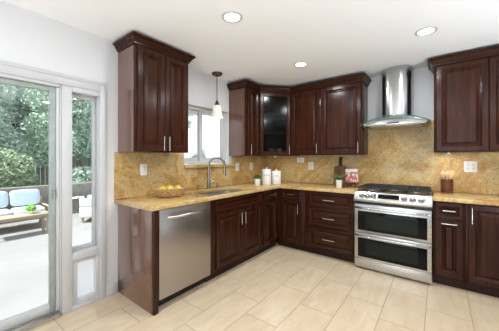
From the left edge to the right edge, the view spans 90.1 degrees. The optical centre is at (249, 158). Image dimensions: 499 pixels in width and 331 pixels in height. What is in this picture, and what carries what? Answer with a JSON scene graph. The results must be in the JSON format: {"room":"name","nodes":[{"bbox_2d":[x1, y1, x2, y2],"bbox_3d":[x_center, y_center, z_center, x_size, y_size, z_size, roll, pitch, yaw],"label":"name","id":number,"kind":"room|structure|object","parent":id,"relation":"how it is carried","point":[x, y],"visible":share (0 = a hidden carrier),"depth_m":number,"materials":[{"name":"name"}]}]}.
{"room":"kitchen","nodes":[
{"label":"kitchen","id":0,"kind":"room"},
{"bbox_2d":[0,0,232,284],"bbox_3d":[-1.859,0.142,1.820,0.140,2.570,7.000,0,0,37],"label":"wall","id":1,"kind":"structure","parent":0,"point":[28,38],"depth_m":2.26,"materials":[{"name":"white paint"}]},
{"bbox_2d":[0,73,60,330],"bbox_3d":[-2.166,0.336,1.384,0.160,1.943,1.830,0,0,37],"label":"door","id":2,"kind":"structure","parent":1,"relation":"in","point":[33,318],"depth_m":2.05,"materials":[{"name":"white plastic"}]},
{"bbox_2d":[0,61,106,299],"bbox_3d":[-2.029,0.304,1.461,0.024,2.005,2.233,0,0,37],"label":"trim","id":3,"kind":"structure","parent":1,"relation":"attached to","point":[5,67],"depth_m":2.31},
{"bbox_2d":[61,85,99,314],"bbox_3d":[-1.525,0.336,2.245,0.138,1.943,0.315,0,0,37],"label":"window frame","id":4,"kind":"structure","parent":1,"relation":"in","point":[70,256],"depth_m":2.15,"materials":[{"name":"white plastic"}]},
{"bbox_2d":[106,282,117,296],"bbox_3d":[-1.326,1.254,2.394,0.014,0.105,0.110,0,0,37],"label":"baseboard","id":5,"kind":"structure","parent":1,"relation":"attached to","point":[112,288],"depth_m":2.39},
{"bbox_2d":[112,31,194,152],"bbox_3d":[-0.958,-0.591,2.569,0.384,1.055,0.703,0,0,37],"label":"upper cabinet","id":6,"kind":"object","parent":1,"relation":"attached to","point":[152,74],"visible":1,"depth_m":2.39,"materials":[{"name":"brown wood"}]},
{"bbox_2d":[114,152,266,198],"bbox_3d":[-0.494,0.166,3.486,0.015,0.453,2.694,0,0,37],"label":"backsplash","id":7,"kind":"structure","parent":1,"relation":"attached to","point":[163,169],"depth_m":2.89,"materials":[{"name":"stone"}]},
{"bbox_2d":[140,164,146,175],"bbox_3d":[-1.121,0.117,2.641,0.008,0.122,0.075,0,0,37],"label":"light switch","id":8,"kind":"object","parent":7,"relation":"attached to","point":[143,167],"visible":1,"depth_m":2.63,"materials":[{"name":"white plastic"}]},
{"bbox_2d":[184,105,224,163],"bbox_3d":[-0.642,-0.314,3.462,0.070,0.757,0.806,0,0,37],"label":"window","id":9,"kind":"structure","parent":1,"relation":"in","point":[199,111],"depth_m":3.40,"materials":[{"name":"white plastic"}]},
{"bbox_2d":[184,164,234,167],"bbox_3d":[-0.542,0.098,3.444,0.100,0.042,0.920,0,0,37],"label":"windowsill","id":10,"kind":"object","parent":1,"relation":"attached to","point":[199,165],"visible":0.74,"depth_m":3.32,"materials":[{"name":"stone"}]},
{"bbox_2d":[227,80,260,155],"bbox_3d":[-0.075,-0.574,3.730,0.384,1.058,0.370,0,0,37],"label":"upper cabinet","id":11,"kind":"object","parent":1,"relation":"attached to","point":[244,96],"visible":1,"depth_m":3.63,"materials":[{"name":"brown wood"}]},
{"bbox_2d":[259,85,299,155],"bbox_3d":[0.368,-0.574,4.061,0.688,1.058,0.732,0,0,37],"label":"upper cabinet","id":12,"kind":"object","parent":1,"relation":"attached to","point":[275,101],"visible":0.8,"depth_m":3.84,"materials":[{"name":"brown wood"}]},
{"bbox_2d":[2,0,498,86],"bbox_3d":[0.019,-1.203,0.392,4.860,0.120,7.240,0,0,37],"label":"ceiling","id":13,"kind":"structure","parent":0,"point":[336,38],"depth_m":2.22,"materials":[{"name":"white paint"}]},
{"bbox_2d":[211,71,222,118],"bbox_3d":[-0.434,-0.845,3.331,0.169,0.594,0.169,0,0,37],"label":"pendant light","id":14,"kind":"object","parent":13,"relation":"hanging from","point":[216,113],"visible":1,"depth_m":3.29,"materials":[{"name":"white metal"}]},
{"bbox_2d":[221,11,242,22],"bbox_3d":[-0.141,-1.139,2.008,0.170,0.008,0.170,0,0,37],"label":"recessed light","id":15,"kind":"object","parent":13,"relation":"in","point":[228,16],"visible":1,"depth_m":2.00,"materials":[{"name":"white plastic"}]},
{"bbox_2d":[294,61,307,66],"bbox_3d":[0.621,-1.139,3.012,0.170,0.008,0.170,0,0,37],"label":"recessed light","id":16,"kind":"object","parent":13,"relation":"in","point":[297,64],"visible":1,"depth_m":3.01,"materials":[{"name":"white plastic"}]},
{"bbox_2d":[415,26,437,35],"bbox_3d":[1.581,-1.139,2.231,0.170,0.008,0.170,0,0,37],"label":"recessed light","id":17,"kind":"object","parent":13,"relation":"in","point":[424,31],"visible":1,"depth_m":2.23,"materials":[{"name":"white plastic"}]},
{"bbox_2d":[28,240,498,330],"bbox_3d":[0.027,1.367,0.385,4.600,0.120,7.000,0,0,37],"label":"floor","id":18,"kind":"structure","parent":0,"point":[280,288],"depth_m":2.20,"materials":[{"name":"beige tile"}]},
{"bbox_2d":[118,204,157,315],"bbox_3d":[-1.031,0.870,2.273,0.629,0.872,0.044,0,0,37],"label":"end panel","id":19,"kind":"object","parent":18,"relation":"on","point":[137,228],"visible":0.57,"depth_m":2.21,"materials":[{"name":"brown wood"}]},
{"bbox_2d":[158,201,209,305],"bbox_3d":[-0.798,0.872,2.505,0.660,0.869,0.594,0,0,37],"label":"dishwasher","id":20,"kind":"object","parent":18,"relation":"on","point":[183,231],"visible":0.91,"depth_m":2.29,"materials":[{"name":"silver metal"}]},
{"bbox_2d":[204,191,261,281],"bbox_3d":[-0.342,0.870,3.139,0.654,0.872,0.953,0,0,37],"label":"base cabinet","id":21,"kind":"object","parent":18,"relation":"on","point":[236,221],"visible":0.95,"depth_m":2.88,"materials":[{"name":"brown wood"}]},
{"bbox_2d":[258,188,277,253],"bbox_3d":[0.080,0.870,3.695,0.654,0.872,0.438,0,0,37],"label":"base cabinet","id":22,"kind":"object","parent":18,"relation":"on","point":[269,197],"visible":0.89,"depth_m":3.49,"materials":[{"name":"brown wood"}]},
{"bbox_2d":[278,188,306,251],"bbox_3d":[0.525,0.870,3.978,1.020,0.872,0.654,0,0,37],"label":"base cabinet","id":23,"kind":"object","parent":18,"relation":"on","point":[291,202],"visible":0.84,"depth_m":3.56,"materials":[{"name":"brown wood"}]},
{"bbox_2d":[114,180,360,211],"bbox_3d":[0.175,0.412,2.976,1.695,0.039,2.693,0,0,37],"label":"countertop","id":24,"kind":"structure","parent":23,"relation":"on","point":[152,202],"depth_m":2.89,"materials":[{"name":"stone"}]},
{"bbox_2d":[151,182,187,196],"bbox_3d":[-0.825,0.318,2.586,0.362,0.146,0.246,0,0,-15],"label":"fruit basket","id":25,"kind":"object","parent":24,"relation":"on","point":[173,192],"visible":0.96,"depth_m":2.50,"materials":[{"name":"wicker"}]},
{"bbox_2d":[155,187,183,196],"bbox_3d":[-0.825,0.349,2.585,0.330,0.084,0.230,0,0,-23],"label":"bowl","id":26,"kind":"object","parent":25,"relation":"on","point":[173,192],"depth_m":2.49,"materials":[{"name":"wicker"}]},
{"bbox_2d":[207,157,225,188],"bbox_3d":[-0.439,0.183,3.297,0.255,0.420,0.073,0,0,-17],"label":"faucet","id":27,"kind":"object","parent":24,"relation":"on","point":[213,158],"visible":1,"depth_m":3.26,"materials":[{"name":"silver metal"}]},
{"bbox_2d":[200,191,236,194],"bbox_3d":[-0.379,0.520,3.037,0.449,0.174,0.710,0,0,37],"label":"sink","id":28,"kind":"object","parent":24,"relation":"in","point":[214,192],"visible":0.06,"depth_m":3.30,"materials":[{"name":"silver metal"}]},
{"bbox_2d":[254,175,260,184],"bbox_3d":[0.117,0.316,3.731,0.124,0.153,0.117,0,0,37],"label":"potted herb","id":29,"kind":"object","parent":24,"relation":"on","point":[256,177],"visible":1,"depth_m":3.70,"materials":[{"name":"white ceramic"}]},
{"bbox_2d":[254,179,259,184],"bbox_3d":[0.116,0.346,3.732,0.092,0.092,0.092,0,0,37],"label":"pot","id":30,"kind":"object","parent":29,"relation":"attached to","point":[257,181],"depth_m":3.70,"materials":[{"name":"white ceramic"}]},
{"bbox_2d":[262,167,270,184],"bbox_3d":[0.259,0.262,3.767,0.140,0.260,0.140,0,0,37],"label":"canister","id":31,"kind":"object","parent":24,"relation":"on","point":[266,173],"visible":0.98,"depth_m":3.71,"materials":[{"name":"white ceramic"}]},
{"bbox_2d":[272,169,280,184],"bbox_3d":[0.415,0.277,3.844,0.144,0.230,0.144,0,0,37],"label":"canister","id":32,"kind":"object","parent":24,"relation":"on","point":[276,175],"visible":0.98,"depth_m":3.78,"materials":[{"name":"white ceramic"}]},
{"bbox_2d":[330,173,347,187],"bbox_3d":[1.213,0.290,3.330,0.239,0.205,0.232,0,0,7],"label":"potted herb","id":33,"kind":"object","parent":24,"relation":"on","point":[339,181],"visible":1,"depth_m":3.31,"materials":[{"name":"white ceramic"}]},
{"bbox_2d":[336,180,341,187],"bbox_3d":[1.200,0.338,3.337,0.084,0.108,0.084,0,0,37],"label":"pot","id":34,"kind":"object","parent":33,"relation":"attached to","point":[338,182],"depth_m":3.30,"materials":[{"name":"white ceramic"}]},
{"bbox_2d":[333,157,346,184],"bbox_3d":[1.346,0.183,3.697,0.180,0.415,0.083,0,0,37],"label":"cutting board","id":35,"kind":"object","parent":24,"relation":"on","point":[340,169],"visible":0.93,"depth_m":3.70,"materials":[{"name":"brown wood"}]},
{"bbox_2d":[345,181,358,186],"bbox_3d":[1.434,0.290,3.497,0.170,0.206,0.180,0,0,19],"label":"easel","id":36,"kind":"object","parent":24,"relation":"on","point":[346,182],"visible":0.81,"depth_m":3.44,"materials":[{"name":"brown wood"}]},
{"bbox_2d":[345,169,357,181],"bbox_3d":[1.435,0.246,3.502,0.160,0.197,0.091,0,0,19],"label":"cookbook","id":37,"kind":"object","parent":36,"relation":"on","point":[352,174],"visible":0.85,"depth_m":3.49,"materials":[{"name":"paper"}]},
{"bbox_2d":[305,190,354,262],"bbox_3d":[1.196,0.870,3.468,0.660,0.872,0.654,0,0,37],"label":"base cabinet","id":38,"kind":"object","parent":18,"relation":"on","point":[329,216],"visible":0.91,"depth_m":3.22,"materials":[{"name":"brown wood"}]},
{"bbox_2d":[354,183,432,283],"bbox_3d":[1.740,0.823,3.003,0.761,0.966,0.722,0,0,37],"label":"range","id":39,"kind":"object","parent":18,"relation":"on","point":[394,223],"visible":1,"depth_m":2.77,"materials":[{"name":"silver metal"}]},
{"bbox_2d":[360,188,432,194],"bbox_3d":[1.787,0.395,3.065,0.753,0.012,0.565,0,0,37],"label":"cooktop","id":40,"kind":"object","parent":39,"relation":"in","point":[362,189],"depth_m":2.93,"materials":[{"name":"black metal"}]},
{"bbox_2d":[433,201,464,289],"bbox_3d":[2.171,0.870,2.726,0.252,0.872,0.654,0,0,37],"label":"base cabinet","id":41,"kind":"object","parent":18,"relation":"on","point":[448,217],"visible":0.9,"depth_m":2.50,"materials":[{"name":"brown wood"}]},
{"bbox_2d":[465,203,498,297],"bbox_3d":[2.615,0.870,2.388,0.860,0.872,0.654,0,0,37],"label":"base cabinet","id":42,"kind":"object","parent":18,"relation":"on","point":[481,221],"visible":0.85,"depth_m":2.35,"materials":[{"name":"brown wood"}]},
{"bbox_2d":[433,191,498,205],"bbox_3d":[2.530,0.412,2.469,1.139,0.039,0.648,0,0,37],"label":"countertop","id":43,"kind":"structure","parent":42,"relation":"on","point":[457,197],"depth_m":2.52,"materials":[{"name":"stone"}]},
{"bbox_2d":[441,179,452,192],"bbox_3d":[2.288,0.315,2.887,0.116,0.155,0.116,0,0,37],"label":"utensil crock","id":44,"kind":"object","parent":43,"relation":"on","point":[446,184],"visible":0.99,"depth_m":2.84,"materials":[{"name":"brown wood"}]},
{"bbox_2d":[449,170,454,179],"bbox_3d":[2.319,0.256,2.869,0.069,0.246,0.010,0,0,37],"label":"wooden spatula","id":45,"kind":"object","parent":44,"relation":"in","point":[451,172],"visible":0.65,"depth_m":2.86,"materials":[{"name":"brown wood"}]},
{"bbox_2d":[301,67,484,191],"bbox_3d":[2.174,0.142,3.225,4.860,2.570,0.120,0,0,37],"label":"wall","id":46,"kind":"structure","parent":0,"point":[423,77],"depth_m":3.17,"materials":[{"name":"white paint"}]},
{"bbox_2d":[290,82,320,155],"bbox_3d":[0.920,-0.578,3.860,0.478,1.050,0.384,0,0,37],"label":"upper cabinet","id":47,"kind":"object","parent":46,"relation":"attached to","point":[306,98],"visible":0.94,"depth_m":3.72,"materials":[{"name":"brown wood"}]},
{"bbox_2d":[319,73,371,154],"bbox_3d":[1.357,-0.578,3.528,0.617,1.050,0.384,0,0,37],"label":"upper cabinet","id":48,"kind":"object","parent":46,"relation":"attached to","point":[344,100],"visible":1,"depth_m":3.40,"materials":[{"name":"brown wood"}]},
{"bbox_2d":[267,120,498,194],"bbox_3d":[1.750,-0.041,3.462,3.583,0.865,0.015,0,0,37],"label":"backsplash","id":49,"kind":"structure","parent":46,"relation":"attached to","point":[399,156],"depth_m":3.25,"materials":[{"name":"stone"}]},
{"bbox_2d":[297,157,303,162],"bbox_3d":[0.848,0.022,4.133,0.130,0.085,0.008,0,0,37],"label":"outlet","id":50,"kind":"object","parent":49,"relation":"attached to","point":[299,159],"visible":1,"depth_m":4.13,"materials":[{"name":"white plastic"}]},
{"bbox_2d":[308,162,312,169],"bbox_3d":[0.991,0.117,4.024,0.085,0.125,0.008,0,0,37],"label":"outlet","id":51,"kind":"object","parent":49,"relation":"attached to","point":[310,164],"visible":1,"depth_m":4.03,"materials":[{"name":"white plastic"}]},
{"bbox_2d":[464,161,476,171],"bbox_3d":[2.531,0.092,2.852,0.115,0.125,0.008,0,0,37],"label":"outlet","id":52,"kind":"object","parent":49,"relation":"attached to","point":[469,166],"visible":1,"depth_m":2.85,"materials":[{"name":"white plastic"}]},
{"bbox_2d":[361,65,430,129],"bbox_3d":[1.806,-0.768,3.082,0.723,0.747,0.518,0,0,37],"label":"range hood","id":53,"kind":"object","parent":46,"relation":"attached to","point":[397,81],"visible":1,"depth_m":3.05,"materials":[{"name":"metal"}]},
{"bbox_2d":[428,45,498,152],"bbox_3d":[2.519,-0.595,2.644,1.010,1.047,0.383,0,0,37],"label":"upper cabinet","id":54,"kind":"object","parent":46,"relation":"attached to","point":[466,84],"visible":1,"depth_m":2.62,"materials":[{"name":"brown wood"}]},
{"label":"outside","id":55,"kind":"structure","parent":0,"visible":0},
{"bbox_3d":[-6.417,1.510,11.569,8.800,0.095,21.000,0,0,37],"label":"ground","id":56,"kind":"structure","parent":55,"visible":0},
{"bbox_2d":[0,83,27,161],"bbox_3d":[-7.740,-0.685,6.670,2.621,4.346,2.494,0,0,32],"label":"tree","id":57,"kind":"object","parent":56,"relation":"on","point":[6,136],"visible":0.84,"depth_m":7.03,"materials":[{"name":"green plant"}]},
{"bbox_2d":[0,147,38,187],"bbox_3d":[-6.313,0.571,6.165,1.106,1.807,1.714,0,0,37],"label":"shrub","id":58,"kind":"object","parent":56,"relation":"on","point":[16,174],"visible":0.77,"depth_m":6.36,"materials":[{"name":"green plant"}]},
{"bbox_2d":[0,84,46,162],"bbox_3d":[-9.258,-1.029,10.284,3.682,5.031,2.832,0,0,-45],"label":"tree","id":59,"kind":"object","parent":56,"relation":"on","point":[20,103],"visible":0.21,"depth_m":9.76,"materials":[{"name":"green plant"}]},
{"bbox_2d":[0,182,90,224],"bbox_3d":[-5.588,1.062,5.599,0.250,0.790,9.500,0,0,37],"label":"wall","id":60,"kind":"structure","parent":56,"relation":"on","point":[79,190],"depth_m":6.58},
{"bbox_2d":[0,130,90,185],"bbox_3d":[-6.903,0.212,11.053,0.172,2.490,11.590,0,0,37],"label":"fence","id":61,"kind":"object","parent":56,"relation":"on","point":[42,172],"visible":0.02,"depth_m":9.57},
{"bbox_2d":[14,87,90,169],"bbox_3d":[-6.353,-0.940,8.701,2.403,4.855,2.701,0,0,32],"label":"tree","id":62,"kind":"object","parent":56,"relation":"on","point":[81,109],"visible":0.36,"depth_m":8.30,"materials":[{"name":"green plant"}]},
{"bbox_2d":[72,165,90,182],"bbox_3d":[-5.529,0.841,8.261,1.067,1.266,1.318,0,0,37],"label":"shrub","id":63,"kind":"object","parent":56,"relation":"on","point":[87,171],"visible":0.18,"depth_m":8.11,"materials":[{"name":"green plant"}]},
{"bbox_2d":[184,113,219,163],"bbox_3d":[0.457,-0.568,12.843,8.400,4.050,4.450,0,0,37],"label":"neighbor house","id":64,"kind":"structure","parent":56,"relation":"on","point":[210,126],"depth_m":12.23,"materials":[{"name":"white paint"}]},
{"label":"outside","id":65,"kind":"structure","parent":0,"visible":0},
{"bbox_2d":[0,213,92,320],"bbox_3d":[-1.810,1.507,6.180,5.060,0.100,18.000,0,0,37],"label":"patio","id":66,"kind":"structure","parent":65,"point":[23,244],"depth_m":3.40,"materials":[{"name":"concrete"}]},
{"bbox_2d":[0,210,47,232],"bbox_3d":[-4.292,1.257,4.651,0.360,0.400,0.840,0,0,37],"label":"patio table","id":67,"kind":"object","parent":66,"relation":"on","point":[38,213],"visible":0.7,"depth_m":4.72,"materials":[{"name":"brown wood"}]},
{"bbox_2d":[25,205,37,213],"bbox_3d":[-4.203,0.967,4.800,0.192,0.180,0.208,0,0,37],"label":"potted plant","id":68,"kind":"object","parent":67,"relation":"on","point":[33,207],"visible":1,"depth_m":4.76,"materials":[{"name":"green plant"}]},
{"bbox_2d":[0,196,47,223],"bbox_3d":[-4.901,1.161,5.114,0.730,0.592,1.160,0,0,37],"label":"sofa","id":69,"kind":"object","parent":66,"relation":"on","point":[41,203],"visible":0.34,"depth_m":5.29,"materials":[{"name":"brown wood"}]},
{"bbox_2d":[0,209,11,215],"bbox_3d":[-5.015,1.094,4.874,0.600,0.125,0.500,0,0,37],"label":"seat cushion","id":70,"kind":"object","parent":69,"relation":"on","point":[3,212],"visible":0.74,"depth_m":4.87,"materials":[{"name":"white fabric"}]},
{"bbox_2d":[0,191,7,207],"bbox_3d":[-5.226,0.847,5.034,0.178,0.355,0.500,0,0,37],"label":"cushion","id":71,"kind":"object","parent":70,"relation":"on","point":[3,195],"visible":1,"depth_m":5.13,"materials":[{"name":"blue fabric"}]},
{"bbox_2d":[10,205,44,214],"bbox_3d":[-4.700,1.094,5.288,0.600,0.125,0.500,0,0,37],"label":"seat cushion","id":72,"kind":"object","parent":69,"relation":"on","point":[17,210],"visible":0.56,"depth_m":5.16,"materials":[{"name":"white fabric"}]},
{"bbox_2d":[9,189,39,205],"bbox_3d":[-4.911,0.847,5.448,0.178,0.355,0.500,0,0,37],"label":"cushion","id":73,"kind":"object","parent":72,"relation":"on","point":[23,197],"visible":1,"depth_m":5.39,"materials":[{"name":"blue fabric"}]},
{"bbox_2d":[79,195,90,222],"bbox_3d":[-3.607,1.097,6.014,0.680,0.720,0.680,0,0,-18],"label":"armchair","id":74,"kind":"object","parent":66,"relation":"on","point":[84,203],"visible":0.35,"depth_m":5.63,"materials":[{"name":"white fabric"}]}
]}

